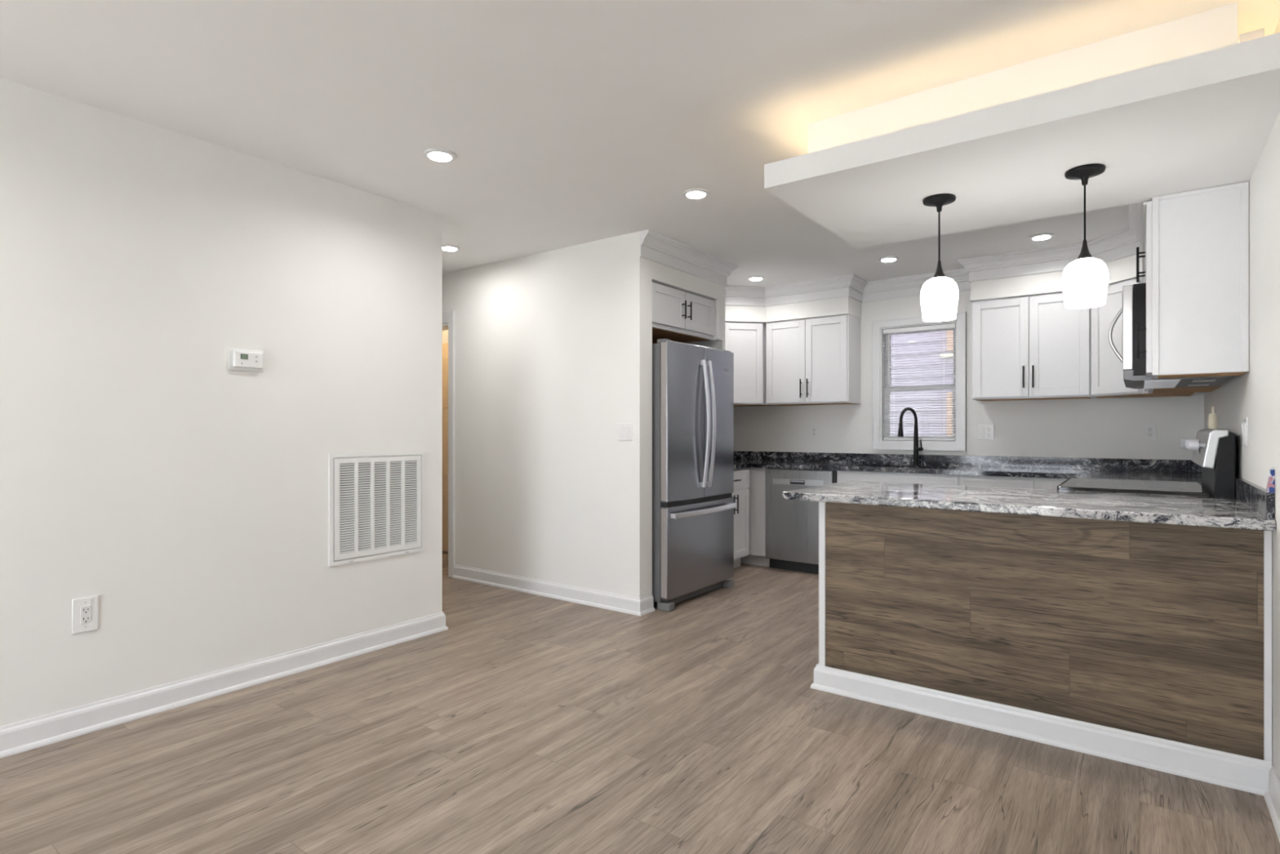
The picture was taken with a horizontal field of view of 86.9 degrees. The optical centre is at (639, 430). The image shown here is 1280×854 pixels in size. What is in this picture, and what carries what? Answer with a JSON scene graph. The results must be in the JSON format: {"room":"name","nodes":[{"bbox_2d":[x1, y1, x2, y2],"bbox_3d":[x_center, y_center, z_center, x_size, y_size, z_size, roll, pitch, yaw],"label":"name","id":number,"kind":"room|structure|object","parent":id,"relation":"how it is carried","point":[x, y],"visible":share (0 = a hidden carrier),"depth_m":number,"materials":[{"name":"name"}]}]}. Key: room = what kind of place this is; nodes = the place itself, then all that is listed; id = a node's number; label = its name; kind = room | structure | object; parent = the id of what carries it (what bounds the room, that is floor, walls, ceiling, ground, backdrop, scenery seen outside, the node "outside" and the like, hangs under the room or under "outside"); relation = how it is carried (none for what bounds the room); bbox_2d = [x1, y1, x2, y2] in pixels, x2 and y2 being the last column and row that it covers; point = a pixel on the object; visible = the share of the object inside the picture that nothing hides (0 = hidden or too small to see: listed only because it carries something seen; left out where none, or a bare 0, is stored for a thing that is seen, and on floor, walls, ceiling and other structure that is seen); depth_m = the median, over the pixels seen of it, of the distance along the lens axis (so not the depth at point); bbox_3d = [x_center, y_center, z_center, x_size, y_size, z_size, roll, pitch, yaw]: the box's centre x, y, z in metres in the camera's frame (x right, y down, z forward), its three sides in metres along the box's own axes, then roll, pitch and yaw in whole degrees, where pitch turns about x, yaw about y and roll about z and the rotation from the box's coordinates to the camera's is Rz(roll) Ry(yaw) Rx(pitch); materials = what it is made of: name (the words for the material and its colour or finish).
{"room":"open-plan kitchen","nodes":[
{"label":"open-plan kitchen","id":0,"kind":"room"},
{"bbox_2d":[0,78,442,726],"bbox_3d":[-2.984,-0.050,1.748,0.120,2.500,5.863,0,0,36],"label":"wall","id":1,"kind":"structure","parent":0,"point":[141,473],"depth_m":2.98,"materials":[{"name":"paint"}]},
{"bbox_2d":[71,595,97,634],"bbox_3d":[-2.207,0.732,2.688,0.011,0.137,0.083,0,0,36],"label":"wall outlet","id":2,"kind":"object","parent":1,"relation":"attached to","point":[84,610],"visible":1,"depth_m":2.68,"materials":[{"name":"white plastic"}]},
{"bbox_2d":[80,604,90,623],"bbox_3d":[-2.205,0.732,2.686,0.004,0.068,0.033,0,0,36],"label":"receptacle","id":3,"kind":"object","parent":2,"relation":"attached to","point":[85,609],"depth_m":2.69,"materials":[{"name":"plastic"}]},
{"bbox_2d":[0,611,448,758],"bbox_3d":[-4.092,1.146,2.583,2.948,0.108,5.889,0,0,36],"label":"baseboard","id":4,"kind":"structure","parent":1,"relation":"attached to","point":[24,735],"depth_m":2.99,"materials":[{"name":"paint"}]},
{"bbox_2d":[228,347,263,372],"bbox_3d":[-1.840,-0.330,3.166,0.033,0.100,0.156,0,0,36],"label":"thermostat","id":5,"kind":"object","parent":1,"relation":"attached to","point":[238,359],"visible":1,"depth_m":3.15,"materials":[{"name":"white plastic"}]},
{"bbox_2d":[328,450,424,566],"bbox_3d":[-1.437,0.411,3.728,0.013,0.586,0.580,0,0,36],"label":"air vent","id":6,"kind":"object","parent":1,"relation":"in","point":[376,504],"visible":1,"depth_m":3.69,"materials":[{"name":"white plastic"}]},
{"bbox_2d":[442,329,448,551],"bbox_3d":[-1.376,-0.050,6.365,2.820,2.500,0.120,0,0,36],"label":"wall","id":7,"kind":"structure","parent":0,"point":[445,333],"depth_m":6.70,"materials":[{"name":"paint"}]},
{"bbox_2d":[442,342,448,551],"bbox_3d":[-1.968,0.163,6.656,0.820,2.045,0.106,0,0,36],"label":"door","id":8,"kind":"structure","parent":7,"relation":"in","point":[445,345],"depth_m":6.62,"materials":[{"name":"brown wood"}]},
{"bbox_2d":[442,231,652,597],"bbox_3d":[-1.440,-0.050,5.554,3.680,2.500,0.140,0,0,36],"label":"wall","id":9,"kind":"structure","parent":0,"point":[553,348],"depth_m":4.84,"materials":[{"name":"paint"}]},
{"bbox_2d":[442,310,454,577],"bbox_3d":[-1.862,0.110,5.862,0.963,2.180,0.166,0,0,36],"label":"trim","id":10,"kind":"structure","parent":9,"relation":"attached to","point":[448,317],"depth_m":5.53,"materials":[{"name":"paint"}]},
{"bbox_2d":[452,564,654,616],"bbox_3d":[-0.715,1.146,4.999,1.906,0.108,0.161,0,0,36],"label":"baseboard","id":11,"kind":"structure","parent":9,"relation":"attached to","point":[640,606],"depth_m":4.81,"materials":[{"name":"paint"}]},
{"bbox_2d":[617,422,632,440],"bbox_3d":[-0.099,0.008,4.467,0.119,0.117,0.013,0,0,36],"label":"light switch","id":12,"kind":"object","parent":9,"relation":"attached to","point":[624,429],"visible":1,"depth_m":4.46,"materials":[{"name":"white plastic"}]},
{"bbox_2d":[0,551,1279,853],"bbox_3d":[-1.656,1.250,2.891,7.100,0.100,9.520,0,0,36],"label":"floor","id":13,"kind":"structure","parent":0,"point":[531,723],"depth_m":2.37,"materials":[{"name":"brown wood"}]},
{"bbox_2d":[652,338,736,611],"bbox_3d":[0.165,0.294,5.044,0.868,1.812,0.911,0,0,36],"label":"refrigerator","id":14,"kind":"object","parent":13,"relation":"on","point":[693,504],"visible":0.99,"depth_m":4.69,"materials":[{"name":"silver metal"}]},
{"bbox_2d":[732,467,749,568],"bbox_3d":[0.552,0.763,5.853,0.645,0.874,0.610,0,0,36],"label":"base cabinet","id":15,"kind":"object","parent":13,"relation":"on","point":[740,494],"visible":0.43,"depth_m":5.83,"materials":[{"name":"paint"}]},
{"bbox_2d":[740,467,769,566],"bbox_3d":[0.980,0.763,6.343,0.735,0.874,0.584,0,0,36],"label":"cabinet filler","id":16,"kind":"object","parent":13,"relation":"on","point":[756,556],"visible":0.23,"depth_m":5.95,"materials":[{"name":"paint"}]},
{"bbox_2d":[764,467,836,573],"bbox_3d":[1.504,0.764,5.905,0.622,0.872,0.595,0,0,36],"label":"dishwasher","id":17,"kind":"object","parent":13,"relation":"on","point":[791,526],"visible":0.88,"depth_m":5.72,"materials":[{"name":"silver metal"}]},
{"bbox_2d":[766,467,836,483],"bbox_3d":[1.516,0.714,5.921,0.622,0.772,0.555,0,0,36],"label":"control panel","id":18,"kind":"object","parent":17,"relation":"in","point":[833,472],"depth_m":5.54,"materials":[{"name":"silver metal"}]},
{"bbox_2d":[836,470,959,485],"bbox_3d":[2.135,0.763,5.453,0.920,0.874,0.642,0,0,36],"label":"base cabinet","id":19,"kind":"object","parent":13,"relation":"on","point":[842,476],"visible":0.12,"depth_m":5.21,"materials":[{"name":"paint"}]},
{"bbox_2d":[733,450,1202,484],"bbox_3d":[1.945,0.263,5.159,3.714,0.121,1.349,0,0,36],"label":"countertop","id":20,"kind":"structure","parent":19,"relation":"on","point":[1175,470],"depth_m":5.19,"materials":[{"name":"stone"}]},
{"bbox_2d":[897,407,923,465],"bbox_3d":[2.223,0.048,5.554,0.222,0.480,0.089,0,0,-26],"label":"faucet","id":21,"kind":"object","parent":20,"relation":"on","point":[900,433],"visible":1,"depth_m":5.59,"materials":[{"name":"black metal"}]},
{"bbox_2d":[959,475,1067,489],"bbox_3d":[2.820,0.763,4.947,0.780,0.874,0.642,0,0,36],"label":"base cabinet","id":22,"kind":"object","parent":13,"relation":"on","point":[964,480],"visible":0.19,"depth_m":4.76,"materials":[{"name":"paint"}]},
{"bbox_2d":[810,501,1272,795],"bbox_3d":[1.468,0.763,2.726,1.586,0.874,0.121,0,0,36],"label":"peninsula","id":23,"kind":"object","parent":13,"relation":"on","point":[1148,645],"visible":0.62,"depth_m":2.57,"materials":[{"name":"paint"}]},
{"bbox_2d":[1057,429,1235,497],"bbox_3d":[2.505,0.587,3.420,0.705,1.187,0.766,0,0,36],"label":"range","id":24,"kind":"object","parent":13,"relation":"on","point":[1214,450],"visible":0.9,"depth_m":3.05,"materials":[{"name":"black metal"}]},
{"bbox_2d":[1058,477,1210,496],"bbox_3d":[2.493,0.283,3.429,0.568,0.023,0.766,0,0,36],"label":"cooktop","id":25,"kind":"object","parent":24,"relation":"in","point":[1122,486],"depth_m":3.27,"materials":[{"name":"black glass"}]},
{"bbox_2d":[1207,406,1217,428],"bbox_3d":[2.788,-0.063,3.286,0.038,0.110,0.038,0,0,36],"label":"bottle","id":26,"kind":"object","parent":24,"relation":"on","point":[1212,422],"visible":1,"depth_m":3.27,"materials":[{"name":"beige plastic"}]},
{"bbox_3d":[1.725,0.763,3.032,1.530,0.874,0.667,0,0,36],"label":"base cabinet","id":27,"kind":"object","parent":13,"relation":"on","visible":0},
{"bbox_2d":[782,477,1275,530],"bbox_3d":[1.621,0.263,3.032,1.706,0.121,0.893,0,0,36],"label":"countertop","id":28,"kind":"structure","parent":27,"relation":"on","point":[1252,508],"depth_m":2.71,"materials":[{"name":"stone"}]},
{"bbox_2d":[1265,466,1275,493],"bbox_3d":[2.058,0.161,2.205,0.020,0.082,0.018,0,0,36],"label":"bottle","id":29,"kind":"object","parent":28,"relation":"on","point":[1270,487],"visible":1,"depth_m":2.20,"materials":[{"name":"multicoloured plastic"}]},
{"bbox_2d":[0,0,1279,286],"bbox_3d":[-1.656,-1.350,2.891,7.100,0.100,9.520,0,0,36],"label":"ceiling","id":30,"kind":"structure","parent":0,"point":[566,123],"depth_m":2.57,"materials":[{"name":"paint"}]},
{"bbox_2d":[423,148,456,162],"bbox_3d":[-0.942,-1.290,3.180,0.148,0.017,0.148,0,0,36],"label":"recessed light","id":31,"kind":"object","parent":30,"relation":"in","point":[442,155],"visible":1,"depth_m":3.15,"materials":[{"name":"paint"}]},
{"bbox_2d":[442,244,460,251],"bbox_3d":[-1.351,-1.290,4.791,0.148,0.017,0.148,0,0,36],"label":"recessed light","id":32,"kind":"object","parent":30,"relation":"in","point":[445,247],"visible":0.84,"depth_m":4.76,"materials":[{"name":"paint"}]},
{"bbox_2d":[682,188,709,199],"bbox_3d":[0.306,-1.290,3.695,0.148,0.017,0.148,0,0,36],"label":"recessed light","id":33,"kind":"object","parent":30,"relation":"in","point":[694,193],"visible":1,"depth_m":3.66,"materials":[{"name":"paint"}]},
{"bbox_2d":[746,275,764,280],"bbox_3d":[0.987,-1.290,5.745,0.148,0.017,0.148,0,0,36],"label":"recessed light","id":34,"kind":"object","parent":30,"relation":"in","point":[753,277],"visible":1,"depth_m":5.71,"materials":[{"name":"paint"}]},
{"bbox_2d":[878,256,899,262],"bbox_3d":[1.880,-1.290,5.103,0.148,0.017,0.148,0,0,36],"label":"recessed light","id":35,"kind":"object","parent":30,"relation":"in","point":[886,259],"visible":1,"depth_m":5.07,"materials":[{"name":"paint"}]},
{"bbox_2d":[1028,232,1054,240],"bbox_3d":[2.685,-1.290,4.515,0.148,0.017,0.148,0,0,36],"label":"recessed light","id":36,"kind":"object","parent":30,"relation":"in","point":[1041,236],"visible":1,"depth_m":4.48,"materials":[{"name":"paint"}]},
{"bbox_2d":[652,261,724,350],"bbox_3d":[0.078,-0.050,5.136,0.740,2.500,0.992,0,0,36],"label":"wall","id":37,"kind":"structure","parent":0,"point":[662,274],"depth_m":5.06,"materials":[{"name":"paint"}]},
{"bbox_2d":[652,281,715,343],"bbox_3d":[0.113,-0.857,5.043,0.607,0.307,0.876,0,0,36],"label":"upper cabinet","id":38,"kind":"object","parent":37,"relation":"attached to","point":[678,316],"visible":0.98,"depth_m":4.89,"materials":[{"name":"paint"}]},
{"bbox_2d":[724,200,1151,323],"bbox_3d":[1.669,-1.145,4.785,3.715,0.310,2.280,0,0,36],"label":"wall","id":39,"kind":"structure","parent":0,"point":[1122,269],"depth_m":5.10,"materials":[{"name":"paint"}]},
{"bbox_2d":[640,202,1142,306],"bbox_3d":[1.622,-1.217,4.721,3.035,0.164,2.440,0,0,36],"label":"trim","id":40,"kind":"structure","parent":39,"relation":"attached to","point":[655,246],"depth_m":5.04,"materials":[{"name":"paint"}]},
{"bbox_2d":[733,290,1204,459],"bbox_3d":[2.389,-0.050,5.758,3.955,2.500,0.140,0,0,36],"label":"wall","id":41,"kind":"structure","parent":0,"point":[1113,428],"depth_m":5.34,"materials":[{"name":"paint"}]},
{"bbox_2d":[765,314,860,405],"bbox_3d":[1.540,-0.612,6.069,0.770,0.754,0.365,0,0,36],"label":"upper cabinet","id":42,"kind":"object","parent":41,"relation":"attached to","point":[815,361],"visible":1,"depth_m":5.92,"materials":[{"name":"paint"}]},
{"bbox_2d":[810,425,817,438],"bbox_3d":[1.610,0.013,6.240,0.073,0.117,0.011,0,0,36],"label":"wall outlet","id":43,"kind":"object","parent":41,"relation":"attached to","point":[814,428],"visible":1,"depth_m":6.23,"materials":[{"name":"white plastic"}]},
{"bbox_2d":[812,428,815,435],"bbox_3d":[1.609,0.013,6.238,0.033,0.068,0.004,0,0,36],"label":"receptacle","id":44,"kind":"object","parent":43,"relation":"attached to","point":[813,429],"depth_m":6.24,"materials":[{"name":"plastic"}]},
{"bbox_2d":[871,311,965,450],"bbox_3d":[2.379,-0.398,5.749,0.750,1.125,0.166,0,0,36],"label":"window","id":45,"kind":"structure","parent":41,"relation":"in","point":[880,387],"depth_m":5.76,"materials":[{"name":"paint"}]},
{"bbox_2d":[883,323,955,440],"bbox_3d":[2.360,-0.400,5.724,0.584,0.963,0.045,0,0,36],"label":"window blind","id":46,"kind":"object","parent":45,"relation":"attached to","point":[951,326],"visible":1,"depth_m":5.71,"materials":[{"name":"white plastic"}]},
{"bbox_2d":[733,450,1202,473],"bbox_3d":[1.945,0.245,5.159,3.714,0.086,1.349,0,0,36],"label":"backsplash","id":47,"kind":"structure","parent":41,"relation":"attached to","point":[1067,463],"depth_m":5.35,"materials":[{"name":"stone"}]},
{"bbox_2d":[977,424,994,439],"bbox_3d":[2.759,0.013,5.389,0.119,0.117,0.013,0,0,36],"label":"wall outlet","id":48,"kind":"object","parent":41,"relation":"attached to","point":[984,431],"visible":1,"depth_m":5.39,"materials":[{"name":"white plastic"}]},
{"bbox_2d":[986,427,991,436],"bbox_3d":[2.777,0.013,5.374,0.033,0.068,0.004,0,0,36],"label":"receptacle","id":49,"kind":"object","parent":48,"relation":"attached to","point":[988,429],"depth_m":5.37,"materials":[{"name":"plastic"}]},
{"bbox_2d":[972,292,1094,400],"bbox_3d":[2.925,-0.612,5.045,0.765,0.754,0.365,0,0,36],"label":"upper cabinet","id":50,"kind":"object","parent":41,"relation":"attached to","point":[1034,347],"visible":0.95,"depth_m":4.92,"materials":[{"name":"paint"}]},
{"bbox_2d":[1091,276,1197,398],"bbox_3d":[3.386,-0.612,4.551,0.570,0.754,0.560,0,0,38],"label":"upper cabinet","id":51,"kind":"object","parent":41,"relation":"attached to","point":[1107,371],"visible":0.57,"depth_m":4.58,"materials":[{"name":"paint"}]},
{"bbox_2d":[1143,423,1156,439],"bbox_3d":[3.602,0.010,4.767,0.073,0.117,0.011,0,0,36],"label":"wall outlet","id":52,"kind":"object","parent":41,"relation":"attached to","point":[1149,429],"visible":1,"depth_m":4.76,"materials":[{"name":"white plastic"}]},
{"bbox_2d":[1146,426,1153,436],"bbox_3d":[3.600,0.010,4.765,0.033,0.068,0.004,0,0,36],"label":"receptacle","id":53,"kind":"object","parent":52,"relation":"attached to","point":[1149,429],"depth_m":4.76,"materials":[{"name":"plastic"}]},
{"bbox_2d":[764,2,1279,248],"bbox_3d":[1.496,-1.150,2.772,1.600,0.300,1.142,0,0,36],"label":"ceiling","id":54,"kind":"structure","parent":0,"point":[1180,105],"depth_m":2.45,"materials":[{"name":"paint"}]},
{"bbox_2d":[920,193,958,321],"bbox_3d":[1.290,-0.739,2.910,0.151,0.520,0.151,0,0,-24],"label":"pendant light","id":55,"kind":"object","parent":54,"relation":"hanging from","point":[939,296],"visible":1,"depth_m":2.86,"materials":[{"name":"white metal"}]},
{"bbox_2d":[1062,163,1108,308],"bbox_3d":[1.708,-0.739,2.593,0.151,0.520,0.151,0,0,-24],"label":"pendant light","id":56,"kind":"object","parent":54,"relation":"hanging from","point":[1085,280],"visible":1,"depth_m":2.55,"materials":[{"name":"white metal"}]},
{"bbox_2d":[1204,17,1279,777],"bbox_3d":[1.130,-0.050,0.831,0.120,2.500,9.280,0,0,36],"label":"wall","id":57,"kind":"structure","parent":0,"point":[1255,394],"depth_m":2.40,"materials":[{"name":"paint"}]},
{"bbox_2d":[1136,226,1146,283],"bbox_3d":[2.659,-0.835,3.309,0.365,0.305,0.756,0,0,36],"label":"upper cabinet","id":58,"kind":"object","parent":57,"relation":"attached to","point":[1138,256],"visible":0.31,"depth_m":3.38,"materials":[{"name":"paint"}]},
{"bbox_2d":[1108,283,1234,388],"bbox_3d":[2.611,-0.452,3.343,0.466,0.450,0.749,0,0,36],"label":"microwave","id":59,"kind":"object","parent":58,"relation":"attached to","point":[1133,309],"visible":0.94,"depth_m":3.13,"materials":[{"name":"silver metal"}]},
{"bbox_2d":[1143,277,1223,393],"bbox_3d":[3.114,-0.612,3.925,0.365,0.754,0.755,0,0,36],"label":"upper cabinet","id":60,"kind":"object","parent":57,"relation":"attached to","point":[1186,389],"visible":0.11,"depth_m":3.90,"materials":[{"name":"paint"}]},
{"bbox_2d":[1135,181,1248,378],"bbox_3d":[2.362,-0.617,2.907,0.365,0.763,0.236,0,0,36],"label":"upper cabinet","id":61,"kind":"object","parent":57,"relation":"attached to","point":[1197,241],"visible":1,"depth_m":2.80,"materials":[{"name":"paint"}]},
{"bbox_2d":[1240,417,1248,446],"bbox_3d":[2.492,0.005,2.784,0.013,0.117,0.119,0,0,36],"label":"light switch","id":62,"kind":"object","parent":57,"relation":"attached to","point":[1244,426],"visible":1,"depth_m":2.75,"materials":[{"name":"white plastic"}]},
{"bbox_2d":[1235,477,1275,519],"bbox_3d":[2.308,0.245,2.543,0.020,0.086,0.863,0,0,36],"label":"backsplash","id":63,"kind":"structure","parent":57,"relation":"attached to","point":[1254,495],"depth_m":2.39,"materials":[{"name":"stone"}]},
{"bbox_2d":[1263,765,1279,842],"bbox_3d":[0.184,1.146,-0.326,0.026,0.108,6.295,0,0,36],"label":"baseboard","id":64,"kind":"structure","parent":57,"relation":"attached to","point":[1272,797],"depth_m":2.11,"materials":[{"name":"paint"}]},
{"label":"outside","id":65,"kind":"structure","parent":0,"visible":0},
{"bbox_3d":[4.775,1.650,8.981,15.000,0.100,7.880,0,0,36],"label":"yard","id":66,"kind":"structure","parent":65,"visible":0},
{"bbox_2d":[889,330,953,435],"bbox_3d":[2.999,-1.910,7.421,24.000,7.020,0.900,0,0,36],"label":"neighbouring house","id":67,"kind":"structure","parent":66,"relation":"on","point":[922,335],"depth_m":7.60,"materials":[{"name":"white"}]},
{"bbox_2d":[946,392,952,435],"bbox_3d":[3.419,-0.180,7.400,0.100,0.480,0.035,0,0,36],"label":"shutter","id":68,"kind":"object","parent":67,"relation":"hanging from","point":[948,397],"depth_m":7.40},
{"bbox_2d":[946,330,953,350],"bbox_3d":[3.419,-1.010,7.400,0.100,0.260,0.035,0,0,36],"label":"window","id":69,"kind":"structure","parent":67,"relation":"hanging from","point":[949,342],"depth_m":7.39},
{"bbox_3d":[0.121,-0.050,5.917,0.120,2.500,2.300,0,0,36],"label":"wall","id":70,"kind":"structure","parent":0,"visible":0},
{"bbox_2d":[724,321,773,406],"bbox_3d":[0.901,-0.612,6.354,0.570,0.754,0.560,0,0,35],"label":"upper cabinet","id":71,"kind":"object","parent":70,"relation":"attached to","point":[747,340],"visible":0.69,"depth_m":6.16,"materials":[{"name":"paint"}]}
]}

